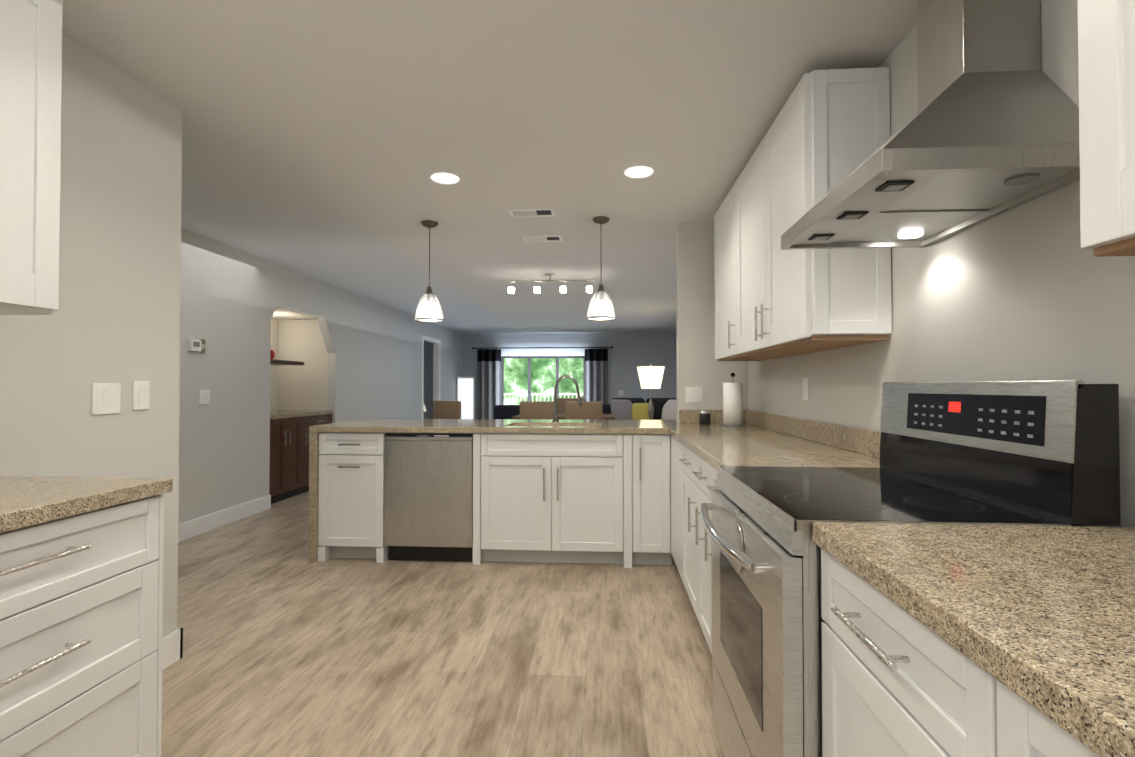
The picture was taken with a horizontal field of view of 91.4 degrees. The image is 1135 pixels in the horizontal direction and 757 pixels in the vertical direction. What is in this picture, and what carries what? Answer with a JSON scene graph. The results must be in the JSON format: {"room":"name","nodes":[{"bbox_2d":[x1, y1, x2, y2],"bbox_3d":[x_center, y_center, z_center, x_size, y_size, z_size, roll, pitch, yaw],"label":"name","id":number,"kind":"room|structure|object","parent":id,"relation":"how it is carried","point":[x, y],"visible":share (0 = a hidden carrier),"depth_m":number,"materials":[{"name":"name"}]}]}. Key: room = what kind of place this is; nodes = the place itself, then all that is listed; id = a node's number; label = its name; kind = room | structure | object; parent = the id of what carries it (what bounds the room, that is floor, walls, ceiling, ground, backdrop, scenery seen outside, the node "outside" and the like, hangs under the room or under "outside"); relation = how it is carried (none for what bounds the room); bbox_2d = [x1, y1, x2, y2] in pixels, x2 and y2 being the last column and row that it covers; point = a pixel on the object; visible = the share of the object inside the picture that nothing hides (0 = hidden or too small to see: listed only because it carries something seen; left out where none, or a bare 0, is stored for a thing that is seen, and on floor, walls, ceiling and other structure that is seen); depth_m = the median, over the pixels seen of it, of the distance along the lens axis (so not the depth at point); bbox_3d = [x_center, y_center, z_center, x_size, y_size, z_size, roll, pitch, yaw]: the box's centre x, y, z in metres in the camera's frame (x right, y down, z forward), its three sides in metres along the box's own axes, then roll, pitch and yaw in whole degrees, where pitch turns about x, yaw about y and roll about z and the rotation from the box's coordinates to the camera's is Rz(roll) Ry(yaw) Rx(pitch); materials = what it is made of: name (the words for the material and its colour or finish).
{"room":"kitchen","nodes":[
{"label":"kitchen","id":0,"kind":"room"},
{"bbox_2d":[0,33,181,636],"bbox_3d":[-1.878,-0.005,0.665,0.120,2.400,3.540,0,-1,4],"label":"wall","id":1,"kind":"structure","parent":0,"point":[115,318],"depth_m":2.08,"materials":[{"name":"paint"}]},
{"bbox_2d":[0,0,62,314],"bbox_3d":[-1.656,-0.685,1.050,0.268,0.940,1.170,0,-1,4],"label":"upper cabinet","id":2,"kind":"object","parent":1,"relation":"attached to","point":[30,84],"depth_m":1.54,"materials":[{"name":"white wood"}]},
{"bbox_2d":[91,383,120,414],"bbox_3d":[-1.716,0.075,2.066,0.012,0.115,0.115,0,-1,4],"label":"light switch","id":3,"kind":"object","parent":1,"relation":"attached to","point":[106,398],"visible":1,"depth_m":2.06,"materials":[{"name":"white plastic"}]},
{"bbox_2d":[133,381,149,409],"bbox_3d":[-1.705,0.067,2.221,0.012,0.115,0.075,0,-1,4],"label":"light switch","id":4,"kind":"object","parent":1,"relation":"attached to","point":[141,390],"visible":1,"depth_m":2.21,"materials":[{"name":"white plastic"}]},
{"bbox_2d":[162,627,182,670],"bbox_3d":[-1.736,1.149,1.979,0.045,0.130,0.895,0,-1,4],"label":"baseboard","id":5,"kind":"structure","parent":1,"relation":"attached to","point":[172,651],"depth_m":2.37,"materials":[{"name":"white wood"}]},
{"bbox_2d":[178,229,462,523],"bbox_3d":[-3.513,0.071,5.967,1.300,2.400,13.900,0,-1,4],"label":"wall","id":6,"kind":"structure","parent":0,"point":[242,314],"depth_m":5.33,"materials":[{"name":"paint"}]},
{"bbox_2d":[189,339,204,352],"bbox_3d":[-2.954,-0.264,4.430,0.022,0.105,0.170,0,-1,4],"label":"thermostat","id":7,"kind":"object","parent":6,"relation":"attached to","point":[197,345],"visible":0.98,"depth_m":4.41,"materials":[{"name":"white plastic"}]},
{"bbox_2d":[199,390,209,403],"bbox_3d":[-2.952,0.150,4.514,0.012,0.115,0.121,0,-1,4],"label":"hall light switch","id":8,"kind":"object","parent":6,"relation":"attached to","point":[204,396],"visible":1,"depth_m":4.50,"materials":[{"name":"white plastic"}]},
{"bbox_2d":[178,495,270,541],"bbox_3d":[-3.024,1.170,3.447,0.015,0.130,3.890,0,-1,4],"label":"baseboard","id":9,"kind":"structure","parent":6,"relation":"attached to","point":[197,526],"depth_m":4.70,"materials":[{"name":"white wood"}]},
{"bbox_2d":[270,359,303,365],"bbox_3d":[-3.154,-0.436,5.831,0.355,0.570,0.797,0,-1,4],"label":"niche shelf","id":10,"kind":"object","parent":6,"relation":"attached to","point":[273,362],"visible":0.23,"depth_m":5.93,"materials":[{"name":"brown wood"}]},
{"bbox_2d":[270,349,274,358],"bbox_3d":[-3.150,-0.252,5.847,0.120,0.120,0.120,0,-1,4],"label":"decorative ball","id":11,"kind":"object","parent":10,"relation":"on","point":[272,354],"visible":0.29,"depth_m":5.82,"materials":[{"name":"red"}]},
{"bbox_2d":[421,335,440,418],"bbox_3d":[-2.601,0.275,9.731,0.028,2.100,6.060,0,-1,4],"label":"door frame","id":12,"kind":"structure","parent":6,"relation":"attached to","point":[437,345],"depth_m":10.85,"materials":[{"name":"white"}]},
{"bbox_2d":[161,491,724,756],"bbox_3d":[-0.224,1.317,5.676,6.900,0.100,14.000,0,-1,4],"label":"floor","id":13,"kind":"structure","parent":0,"point":[289,650],"depth_m":2.42,"materials":[{"name":"brown wood"}]},
{"bbox_2d":[0,496,163,756],"bbox_3d":[-1.490,0.765,1.261,0.568,0.875,0.755,0,-1,4],"label":"base cabinet","id":14,"kind":"object","parent":13,"relation":"on","point":[81,603],"depth_m":1.38,"materials":[{"name":"white wood"}]},
{"bbox_2d":[0,476,172,535],"bbox_3d":[-1.550,0.293,0.265,0.584,0.040,2.788,0,-1,4],"label":"countertop","id":15,"kind":"structure","parent":14,"relation":"on","point":[25,501],"depth_m":1.42,"materials":[{"name":"beige stone"}]},
{"bbox_2d":[269,410,332,503],"bbox_3d":[-3.209,0.822,6.071,0.726,0.900,1.304,0,-1,4],"label":"base cabinet","id":16,"kind":"object","parent":13,"relation":"on","point":[289,456],"visible":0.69,"depth_m":5.84,"materials":[{"name":"brown wood"}]},
{"bbox_2d":[316,422,415,562],"bbox_3d":[-1.443,0.805,4.052,0.457,0.875,0.620,0,-1,4],"label":"base cabinet","id":17,"kind":"object","parent":13,"relation":"on","point":[350,460],"depth_m":3.75,"materials":[{"name":"white wood"}]},
{"bbox_2d":[384,433,472,561],"bbox_3d":[-0.914,0.810,4.001,0.596,0.864,0.590,0,-1,4],"label":"dishwasher","id":18,"kind":"object","parent":13,"relation":"on","point":[428,496],"visible":0.88,"depth_m":3.71,"materials":[{"name":"silver metal"}]},
{"bbox_2d":[433,401,460,418],"bbox_3d":[-1.520,0.801,7.723,0.490,0.990,0.505,-1,-1,33],"label":"dining chair","id":19,"kind":"object","parent":13,"relation":"on","point":[446,409],"visible":0.29,"depth_m":7.50,"materials":[{"name":"brown wood"}]},
{"bbox_2d":[456,377,474,418],"bbox_3d":[-2.208,0.662,12.334,0.400,1.400,0.502,0,-1,4],"label":"cabinet","id":20,"kind":"object","parent":13,"relation":"on","point":[466,391],"visible":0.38,"depth_m":12.09,"materials":[{"name":"white"}]},
{"bbox_2d":[494,405,519,418],"bbox_3d":[-0.961,0.872,8.850,0.500,0.880,0.620,0,-1,4],"label":"accent chair","id":21,"kind":"object","parent":13,"relation":"on","point":[505,411],"visible":0.19,"depth_m":9.00,"materials":[{"name":"black fabric"}]},
{"bbox_2d":[520,401,553,418],"bbox_3d":[-0.365,0.797,7.444,0.490,0.990,0.505,0,-1,4],"label":"dining chair","id":22,"kind":"object","parent":13,"relation":"on","point":[536,409],"visible":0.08,"depth_m":7.20,"materials":[{"name":"brown wood"}]},
{"bbox_2d":[468,426,635,567],"bbox_3d":[-0.084,0.804,3.959,1.056,0.875,0.620,0,-1,4],"label":"base cabinet","id":23,"kind":"object","parent":13,"relation":"on","point":[557,498],"depth_m":3.66,"materials":[{"name":"white wood"}]},
{"bbox_2d":[500,419,599,433],"bbox_3d":[-0.082,0.348,4.088,0.660,0.040,0.896,0,-1,4],"label":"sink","id":24,"kind":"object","parent":23,"relation":"on","point":[521,426],"depth_m":3.69,"materials":[{"name":"beige stone"}]},
{"bbox_2d":[552,375,582,421],"bbox_3d":[0.000,0.152,4.253,0.237,0.357,0.094,0,-1,4],"label":"faucet","id":25,"kind":"object","parent":24,"relation":"on","point":[555,413],"visible":1,"depth_m":4.23,"materials":[{"name":"grey metal"}]},
{"bbox_2d":[600,420,667,433],"bbox_3d":[0.467,0.348,4.051,0.440,0.040,0.896,0,-1,4],"label":"countertop","id":26,"kind":"structure","parent":23,"relation":"on","point":[606,426],"depth_m":3.65,"materials":[{"name":"beige stone"}]},
{"bbox_2d":[512,413,614,419],"bbox_3d":[-0.024,0.923,8.249,1.450,0.760,0.950,0,-1,4],"label":"dining table","id":27,"kind":"object","parent":13,"relation":"on","point":[605,416],"visible":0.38,"depth_m":7.84,"materials":[{"name":"brown wood"}]},
{"bbox_2d":[557,398,584,412],"bbox_3d":[0.033,0.820,9.026,0.490,0.990,0.505,0,-1,4],"label":"dining chair","id":28,"kind":"object","parent":13,"relation":"on","point":[561,404],"visible":0.12,"depth_m":9.23,"materials":[{"name":"brown wood"}]},
{"bbox_2d":[565,401,602,419],"bbox_3d":[0.224,0.796,7.404,0.490,0.990,0.505,0,-1,4],"label":"dining chair","id":29,"kind":"object","parent":13,"relation":"on","point":[590,410],"visible":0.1,"depth_m":7.16,"materials":[{"name":"brown wood"}]},
{"bbox_2d":[603,398,676,421],"bbox_3d":[1.708,0.835,9.777,2.300,0.980,0.970,0,-1,4],"label":"sofa","id":30,"kind":"object","parent":13,"relation":"on","point":[633,408],"visible":0.06,"depth_m":9.82,"materials":[{"name":"grey fabric"}]},
{"bbox_2d":[636,434,659,564],"bbox_3d":[0.549,0.803,3.916,0.325,0.875,0.620,0,-1,4],"label":"base cabinet","id":31,"kind":"object","parent":13,"relation":"on","point":[647,445],"depth_m":3.61,"materials":[{"name":"white wood"}]},
{"bbox_2d":[656,420,879,473],"bbox_3d":[0.942,0.335,3.157,0.628,0.040,2.616,0,-1,4],"label":"countertop","id":32,"kind":"structure","parent":31,"relation":"on","point":[716,445],"depth_m":2.41,"materials":[{"name":"beige stone"}]},
{"bbox_2d":[699,409,710,424],"bbox_3d":[0.968,0.269,3.906,0.080,0.112,0.080,0,-1,4],"label":"canister","id":33,"kind":"object","parent":32,"relation":"on","point":[704,417],"visible":1,"depth_m":3.87,"materials":[{"name":"black ceramic"}]},
{"bbox_2d":[720,373,746,427],"bbox_3d":[1.092,0.141,3.659,0.170,0.361,0.170,0,-1,4],"label":"paper towel holder","id":34,"kind":"object","parent":32,"relation":"on","point":[732,404],"visible":1,"depth_m":3.61,"materials":[{"name":"white paper"}]},
{"bbox_2d":[660,430,679,573],"bbox_3d":[0.931,0.794,3.304,0.669,0.875,0.591,0,-1,4],"label":"base cabinet","id":35,"kind":"object","parent":13,"relation":"on","point":[669,444],"depth_m":3.60,"materials":[{"name":"white wood"}]},
{"bbox_2d":[680,446,691,603],"bbox_3d":[0.923,0.787,2.772,0.613,0.875,0.589,0,-1,4],"label":"base cabinet","id":36,"kind":"object","parent":13,"relation":"on","point":[685,455],"depth_m":2.97,"materials":[{"name":"white wood"}]},
{"bbox_2d":[692,454,703,633],"bbox_3d":[0.896,0.781,2.365,0.613,0.875,0.472,0,-1,4],"label":"base cabinet","id":37,"kind":"object","parent":13,"relation":"on","point":[697,466],"depth_m":2.54,"materials":[{"name":"white wood"}]},
{"bbox_2d":[704,462,717,656],"bbox_3d":[0.874,0.776,2.048,0.613,0.875,0.407,0,-1,4],"label":"base cabinet","id":38,"kind":"object","parent":13,"relation":"on","point":[710,476],"depth_m":2.32,"materials":[{"name":"white wood"}]},
{"bbox_2d":[821,550,939,756],"bbox_3d":[0.790,0.759,0.801,0.613,0.875,0.557,0,-1,4],"label":"base cabinet","id":39,"kind":"object","parent":13,"relation":"on","point":[881,687],"depth_m":0.89,"materials":[{"name":"white wood"}]},
{"bbox_2d":[812,522,1134,756],"bbox_3d":[0.721,0.288,-0.097,0.628,0.040,2.372,0,-1,4],"label":"countertop","id":40,"kind":"structure","parent":39,"relation":"on","point":[1046,614],"depth_m":0.71,"materials":[{"name":"beige stone"}]},
{"bbox_2d":[700,380,1120,756],"bbox_3d":[0.737,0.607,1.471,0.722,1.198,0.757,0,-1,4],"label":"range","id":41,"kind":"object","parent":13,"relation":"on","point":[1034,452],"visible":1,"depth_m":1.26,"materials":[{"name":"silver metal"}]},
{"bbox_2d":[936,642,1087,756],"bbox_3d":[0.759,0.752,0.344,0.613,0.875,0.602,0,-1,4],"label":"base cabinet","id":42,"kind":"object","parent":13,"relation":"on","point":[977,719],"depth_m":0.63,"materials":[{"name":"white wood"}]},
{"bbox_3d":[1.300,1.014,8.634,0.560,0.590,0.560,0,-1,4],"label":"end table","id":43,"kind":"object","parent":13,"relation":"on","visible":0},
{"bbox_2d":[637,364,664,419],"bbox_3d":[1.300,0.243,8.645,0.430,0.950,0.430,0,-1,4],"label":"table lamp","id":44,"kind":"object","parent":43,"relation":"on","point":[650,377],"visible":0.81,"depth_m":8.51,"materials":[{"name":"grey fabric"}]},
{"bbox_2d":[62,0,916,333],"bbox_3d":[-0.224,-1.183,5.712,6.900,0.100,14.000,0,-1,4],"label":"ceiling","id":45,"kind":"structure","parent":0,"point":[324,140],"depth_m":2.57,"materials":[{"name":"paint"}]},
{"bbox_2d":[414,220,443,321],"bbox_3d":[-1.024,-0.791,4.106,0.212,0.729,0.212,0,-1,4],"label":"pendant light","id":46,"kind":"object","parent":45,"relation":"hanging from","point":[428,308],"visible":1,"depth_m":4.05,"materials":[{"name":"white glass"}]},
{"bbox_2d":[431,173,458,183],"bbox_3d":[-0.713,-1.164,3.228,0.164,0.008,0.164,0,-1,4],"label":"recessed light","id":47,"kind":"object","parent":45,"relation":"in","point":[445,178],"visible":1,"depth_m":3.23,"materials":[{"name":"white"}]},
{"bbox_2d":[508,208,555,216],"bbox_3d":[-0.244,-1.154,3.858,0.320,0.009,0.170,0,-1,4],"label":"ceiling vent","id":48,"kind":"object","parent":45,"relation":"in","point":[532,212],"visible":1,"depth_m":3.86,"materials":[{"name":"white metal"}]},
{"bbox_2d":[522,235,563,241],"bbox_3d":[-0.198,-1.145,4.536,0.320,0.009,0.170,0,-1,4],"label":"ceiling vent","id":49,"kind":"object","parent":45,"relation":"in","point":[545,238],"visible":1,"depth_m":4.54,"materials":[{"name":"white metal"}]},
{"bbox_2d":[508,273,592,293],"bbox_3d":[-0.188,-1.028,6.008,0.930,0.199,0.120,0,-1,4],"label":"track spotlight","id":50,"kind":"object","parent":45,"relation":"attached to","point":[511,289],"visible":1,"depth_m":5.99,"materials":[{"name":"silver metal"}]},
{"bbox_2d":[586,216,615,320],"bbox_3d":[0.243,-0.792,4.010,0.212,0.729,0.212,0,-1,4],"label":"pendant light","id":51,"kind":"object","parent":45,"relation":"hanging from","point":[600,307],"visible":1,"depth_m":3.95,"materials":[{"name":"white glass"}]},
{"bbox_2d":[624,166,652,177],"bbox_3d":[0.403,-1.165,3.133,0.164,0.008,0.164,0,-1,4],"label":"recessed light","id":52,"kind":"object","parent":45,"relation":"in","point":[638,172],"visible":0.98,"depth_m":3.13,"materials":[{"name":"white"}]},
{"bbox_2d":[463,332,676,418],"bbox_3d":[0.596,0.166,12.603,6.200,2.400,0.100,0,-1,4],"label":"wall","id":53,"kind":"structure","parent":0,"point":[629,354],"depth_m":12.53,"materials":[{"name":"paint"}]},
{"bbox_2d":[472,346,612,348],"bbox_3d":[-0.574,-0.695,12.582,3.220,0.050,0.122,0,-1,4],"label":"curtain rod","id":54,"kind":"object","parent":53,"relation":"attached to","point":[539,347],"visible":1,"depth_m":12.54,"materials":[{"name":"black metal"}]},
{"bbox_2d":[477,349,500,418],"bbox_3d":[-1.783,0.336,12.615,0.550,2.000,0.076,0,-1,4],"label":"curtain","id":55,"kind":"object","parent":54,"relation":"hanging from","point":[488,380],"visible":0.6,"depth_m":12.62,"materials":[{"name":"grey fabric"}]},
{"bbox_2d":[585,349,607,403],"bbox_3d":[0.646,0.334,12.450,0.520,2.000,0.076,0,-1,4],"label":"curtain","id":56,"kind":"object","parent":54,"relation":"hanging from","point":[596,374],"visible":0.62,"depth_m":12.46,"materials":[{"name":"grey fabric"}]},
{"bbox_2d":[501,356,584,404],"bbox_3d":[-0.554,0.427,12.678,1.935,1.880,0.060,0,-1,4],"label":"door frame","id":57,"kind":"structure","parent":53,"relation":"attached to","point":[529,393],"depth_m":12.68,"materials":[{"name":"grey metal"}]},
{"bbox_2d":[618,390,623,395],"bbox_3d":[1.206,0.324,12.502,0.120,0.120,0.012,0,-1,4],"label":"light switch","id":58,"kind":"object","parent":53,"relation":"attached to","point":[620,392],"visible":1,"depth_m":12.50,"materials":[{"name":"white plastic"}]},
{"bbox_2d":[676,222,747,422],"bbox_3d":[1.074,0.044,4.132,0.500,2.400,0.120,0,-1,4],"label":"wall","id":59,"kind":"structure","parent":0,"point":[698,364],"depth_m":4.09,"materials":[{"name":"paint"}]},
{"bbox_2d":[685,387,701,401],"bbox_3d":[0.929,0.118,4.074,0.121,0.115,0.012,0,-1,4],"label":"light switch","id":60,"kind":"object","parent":59,"relation":"attached to","point":[693,394],"visible":1,"depth_m":4.07,"materials":[{"name":"white plastic"}]},
{"bbox_2d":[680,410,743,421],"bbox_3d":[1.059,0.278,4.058,0.476,0.099,0.020,0,-1,4],"label":"backsplash","id":61,"kind":"structure","parent":59,"relation":"attached to","point":[685,415],"depth_m":4.06,"materials":[{"name":"beige stone"}]},
{"bbox_2d":[748,0,1134,526],"bbox_3d":[1.191,0.006,1.433,0.100,2.400,5.490,0,-1,4],"label":"wall","id":62,"kind":"structure","parent":0,"point":[1031,290],"depth_m":1.47,"materials":[{"name":"paint"}]},
{"bbox_2d":[714,191,781,358],"bbox_3d":[1.123,-0.631,3.402,0.298,0.980,0.710,0,-1,4],"label":"upper cabinet","id":63,"kind":"object","parent":62,"relation":"attached to","point":[721,217],"depth_m":3.51,"materials":[{"name":"white wood"}]},
{"bbox_2d":[730,147,805,354],"bbox_3d":[1.084,-0.639,2.835,0.298,0.980,0.705,0,-1,4],"label":"upper cabinet","id":64,"kind":"object","parent":62,"relation":"attached to","point":[744,192],"depth_m":2.96,"materials":[{"name":"white wood"}]},
{"bbox_2d":[803,378,808,400],"bbox_3d":[1.233,0.056,2.868,0.009,0.115,0.075,0,-1,4],"label":"outlet","id":65,"kind":"object","parent":62,"relation":"attached to","point":[806,389],"visible":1,"depth_m":2.85,"materials":[{"name":"white plastic"}]},
{"bbox_2d":[744,410,880,457],"bbox_3d":[1.125,0.240,1.375,0.020,0.099,5.364,0,-1,4],"label":"backsplash","id":66,"kind":"structure","parent":62,"relation":"attached to","point":[863,441],"depth_m":2.59,"materials":[{"name":"beige stone"}]},
{"bbox_2d":[758,67,891,350],"bbox_3d":[1.049,-0.647,2.324,0.298,0.980,0.600,0,-1,4],"label":"upper cabinet","id":67,"kind":"object","parent":62,"relation":"attached to","point":[828,131],"depth_m":2.04,"materials":[{"name":"white wood"}]},
{"bbox_2d":[781,0,1079,249],"bbox_3d":[0.912,-0.812,1.491,0.457,0.760,0.676,0,-1,4],"label":"range hood","id":68,"kind":"object","parent":62,"relation":"attached to","point":[989,129],"visible":0.96,"depth_m":1.32,"materials":[{"name":"silver metal"}]},
{"bbox_2d":[1077,0,1134,255],"bbox_3d":[0.905,-0.691,0.270,0.308,0.950,1.170,0,-1,4],"label":"upper cabinet","id":69,"kind":"object","parent":62,"relation":"attached to","point":[1106,53],"depth_m":0.81,"materials":[{"name":"white wood"}]},
{"label":"outside","id":70,"kind":"structure","parent":0,"visible":0},
{"bbox_3d":[-0.400,1.443,14.156,7.000,0.090,2.900,0,-1,4],"label":"floor","id":71,"kind":"structure","parent":70,"visible":0},
{"bbox_2d":[504,393,582,404],"bbox_3d":[-0.327,0.908,15.236,7.000,1.010,0.050,0,-1,4],"label":"railing","id":72,"kind":"object","parent":71,"relation":"on","point":[544,394],"depth_m":15.25,"materials":[{"name":"white"}]},
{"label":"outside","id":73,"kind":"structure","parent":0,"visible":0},
{"bbox_2d":[504,358,582,404],"bbox_3d":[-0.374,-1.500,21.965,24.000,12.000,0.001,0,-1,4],"label":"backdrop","id":74,"kind":"structure","parent":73,"point":[522,363],"depth_m":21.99,"materials":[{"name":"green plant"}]}
]}

